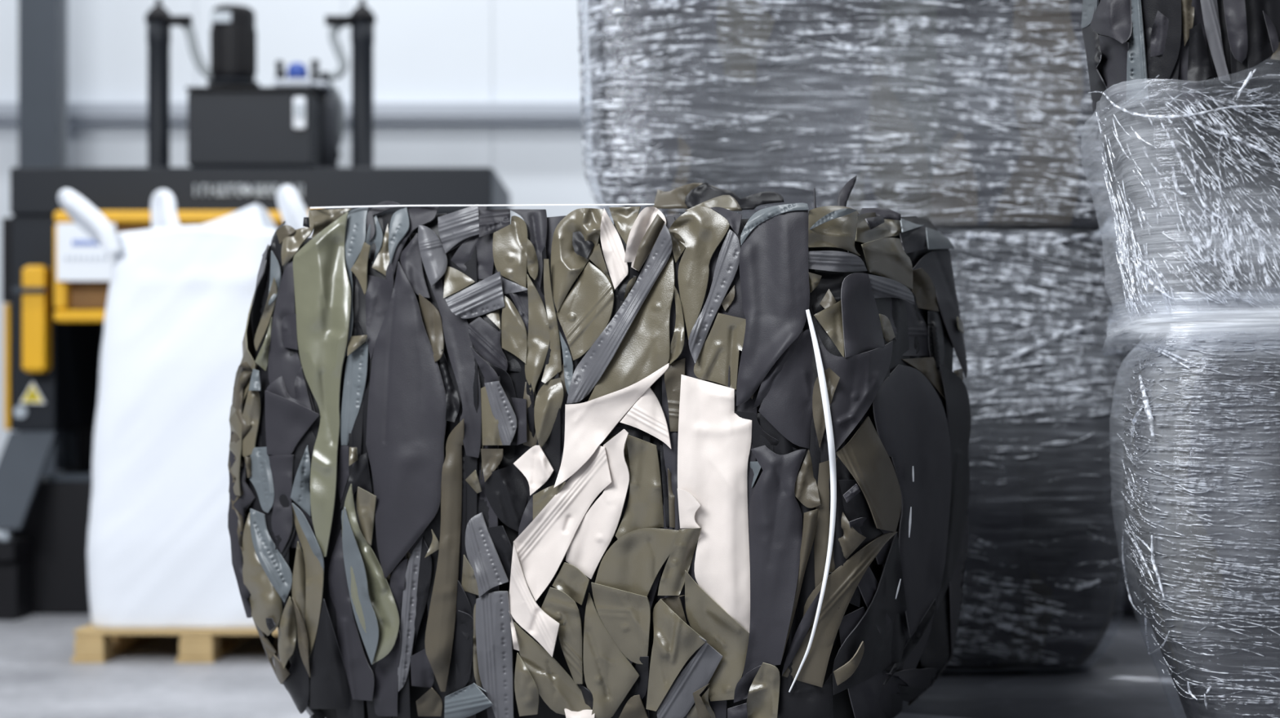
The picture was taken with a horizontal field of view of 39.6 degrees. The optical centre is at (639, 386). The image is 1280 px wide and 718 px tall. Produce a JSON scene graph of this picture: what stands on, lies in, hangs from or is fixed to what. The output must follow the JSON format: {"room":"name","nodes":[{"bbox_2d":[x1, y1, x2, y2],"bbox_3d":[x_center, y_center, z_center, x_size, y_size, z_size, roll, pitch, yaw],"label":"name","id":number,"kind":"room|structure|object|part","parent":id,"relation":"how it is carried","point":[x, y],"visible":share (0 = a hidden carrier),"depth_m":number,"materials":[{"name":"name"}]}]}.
{"room":"recycling facility","nodes":[
{"label":"recycling facility","id":0,"kind":"room"},
{"bbox_2d":[0,614,310,717],"bbox_3d":[0.000,1.240,1.150,28.000,0.100,22.300,0,0,0],"label":"floor","id":1,"kind":"structure","parent":0,"point":[39,679],"depth_m":7.17,"materials":[{"name":"concrete"}]},
{"bbox_2d":[17,0,67,478],"bbox_3d":[-3.846,-2.810,11.512,0.246,8.000,0.325,0,0,0],"label":"steel column","id":2,"kind":"structure","parent":1,"relation":"on","point":[42,24],"depth_m":11.35,"materials":[{"name":"grey metal"}]},
{"bbox_2d":[71,623,278,663],"bbox_3d":[-1.911,1.119,8.200,1.059,0.142,1.140,0,0,0],"label":"wooden pallet","id":3,"kind":"object","parent":1,"relation":"on","point":[92,645],"visible":0.26,"depth_m":7.63,"materials":[{"name":"brown wood"}]},
{"bbox_3d":[-2.371,1.179,8.197,0.141,0.022,1.135,0,0,0],"label":"board","id":4,"kind":"part","parent":3,"relation":"part of","materials":[{"name":"brown wood"}]},
{"bbox_2d":[57,184,313,629],"bbox_3d":[-1.966,0.052,8.118,1.163,1.990,0.949,0,0,0],"label":"bag","id":5,"kind":"object","parent":3,"relation":"on","point":[180,298],"visible":0.59,"depth_m":7.67,"materials":[{"name":"white fabric"}]},
{"bbox_3d":[-1.911,1.179,8.197,0.160,0.022,1.135,0,0,0],"label":"board","id":6,"kind":"part","parent":3,"relation":"part of","materials":[{"name":"brown wood"}]},
{"bbox_2d":[0,0,510,621],"bbox_3d":[-2.080,-0.458,9.680,2.637,3.297,1.520,0,0,0],"label":"press","id":7,"kind":"object","parent":1,"relation":"on","point":[247,140],"visible":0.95,"depth_m":9.25,"materials":[{"name":"black metal"}]},
{"bbox_3d":[-3.383,-0.103,9.600,0.030,0.677,0.200,0,0,0],"label":"edge trim","id":8,"kind":"part","parent":7,"relation":"part of","materials":[{"name":"yellow metal"}]},
{"bbox_3d":[-3.189,0.481,9.082,0.235,0.490,0.400,0,0,16],"label":"guard plate","id":9,"kind":"part","parent":7,"relation":"part of","materials":[{"name":"grey metal"}]},
{"bbox_3d":[-3.089,0.059,9.575,0.042,0.781,0.250,0,0,0],"label":"post","id":10,"kind":"part","parent":7,"relation":"part of","materials":[{"name":"black metal"}]},
{"bbox_3d":[-2.293,-0.610,9.105,1.375,0.567,0.130,0,0,0],"label":"door frame","id":11,"kind":"part","parent":7,"relation":"part of","materials":[{"name":"yellow metal"}]},
{"bbox_3d":[-2.236,-1.971,9.486,0.109,0.057,0.014,0,0,0],"label":"motor plate","id":12,"kind":"part","parent":7,"relation":"part of","materials":[{"name":"silver metal"}]},
{"bbox_3d":[-2.195,-1.849,9.600,0.242,0.388,0.241,0,0,0],"label":"pump motor","id":13,"kind":"part","parent":7,"relation":"part of","materials":[{"name":"black metal"}]},
{"bbox_3d":[-2.197,-0.237,10.200,2.095,1.454,0.400,0,0,0],"label":"frame","id":14,"kind":"part","parent":7,"relation":"part of","materials":[{"name":"black metal"}]},
{"bbox_3d":[-2.043,-1.349,9.650,0.649,0.402,0.700,0,0,0],"label":"oil tank","id":15,"kind":"part","parent":7,"relation":"part of","materials":[{"name":"black metal"}]},
{"bbox_3d":[-2.038,-1.556,9.650,0.669,0.018,0.740,0,0,0],"label":"tank lid","id":16,"kind":"part","parent":7,"relation":"part of","materials":[{"name":"black metal"}]},
{"bbox_2d":[319,91,337,167],"bbox_3d":[-1.723,-1.369,9.700,0.150,0.467,0.150,0,0,0],"label":"canister","id":17,"kind":"object","parent":7,"relation":"on","point":[330,102],"depth_m":9.64,"materials":[{"name":"black metal"}]},
{"bbox_3d":[-0.765,-1.008,9.820,0.007,0.238,1.240,0,0,0],"label":"beam plate","id":18,"kind":"part","parent":7,"relation":"part of","materials":[{"name":"metal"}]},
{"bbox_2d":[894,713,960,717],"bbox_3d":[0.199,1.024,4.331,1.657,0.329,1.139,0,0,25],"label":"bale","id":19,"kind":"object","parent":1,"relation":"on","point":[900,715],"visible":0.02,"depth_m":4.62,"materials":[{"name":"concrete"}]},
{"bbox_2d":[227,175,970,717],"bbox_3d":[-0.084,0.190,4.380,1.658,1.326,1.089,0,0,25],"label":"bale","id":20,"kind":"object","parent":19,"relation":"on","point":[700,462],"visible":1,"depth_m":3.90,"materials":[{"name":"black fabric"}]},
{"bbox_2d":[900,623,1186,717],"bbox_3d":[1.001,1.024,5.800,1.925,0.329,1.426,0,0,0],"label":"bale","id":21,"kind":"object","parent":1,"relation":"on","point":[1120,679],"visible":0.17,"depth_m":5.12,"materials":[{"name":"concrete"}]},
{"bbox_2d":[942,231,1136,669],"bbox_3d":[0.691,0.192,5.745,1.621,1.305,1.176,0,0,0],"label":"bale","id":22,"kind":"object","parent":21,"relation":"on","point":[1045,382],"visible":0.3,"depth_m":5.21,"materials":[{"name":"plastic"}]},
{"bbox_2d":[577,0,1116,233],"bbox_3d":[0.692,-1.012,5.747,1.783,1.095,1.183,0,0,0],"label":"bale","id":23,"kind":"object","parent":22,"relation":"on","point":[966,116],"visible":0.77,"depth_m":5.21,"materials":[{"name":"plastic"}]},
{"bbox_2d":[1110,613,1151,625],"bbox_3d":[2.260,1.024,7.119,1.691,0.329,1.267,0,0,0],"label":"bale","id":24,"kind":"object","parent":1,"relation":"on","point":[1117,618],"visible":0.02,"depth_m":6.58,"materials":[{"name":"plastic"}]},
{"bbox_2d":[1113,256,1272,613],"bbox_3d":[2.240,0.177,7.050,1.679,1.335,1.166,0,0,4],"label":"bale","id":25,"kind":"object","parent":24,"relation":"on","point":[1122,604],"visible":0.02,"depth_m":6.55,"materials":[{"name":"plastic"}]},
{"bbox_3d":[1.721,1.024,3.862,1.298,0.329,1.053,0,0,0],"label":"bale","id":26,"kind":"object","parent":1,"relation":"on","visible":0},
{"bbox_2d":[1116,327,1279,717],"bbox_3d":[1.696,0.353,3.820,1.302,0.984,0.885,0,0,9],"label":"bale","id":27,"kind":"object","parent":26,"relation":"on","point":[1201,493],"visible":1,"depth_m":3.52,"materials":[{"name":"plastic"}]},
{"bbox_2d":[1080,0,1279,339],"bbox_3d":[1.688,-0.651,3.821,1.429,1.158,0.961,0,0,9],"label":"bale","id":28,"kind":"object","parent":27,"relation":"on","point":[1185,94],"visible":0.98,"depth_m":3.51,"materials":[{"name":"grey plastic"}]},
{"bbox_2d":[0,0,1125,457],"bbox_3d":[0.000,-2.810,12.125,28.000,8.000,0.250,0,0,0],"label":"wall","id":29,"kind":"structure","parent":0,"point":[424,51],"depth_m":12.00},
{"bbox_2d":[0,102,591,124],"bbox_3d":[0.000,-1.828,11.921,28.000,0.122,0.162,0,0,0],"label":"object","id":30,"kind":"structure","parent":29,"relation":"attached to","point":[78,113],"depth_m":11.84,"materials":[{"name":"grey metal"}]}
]}

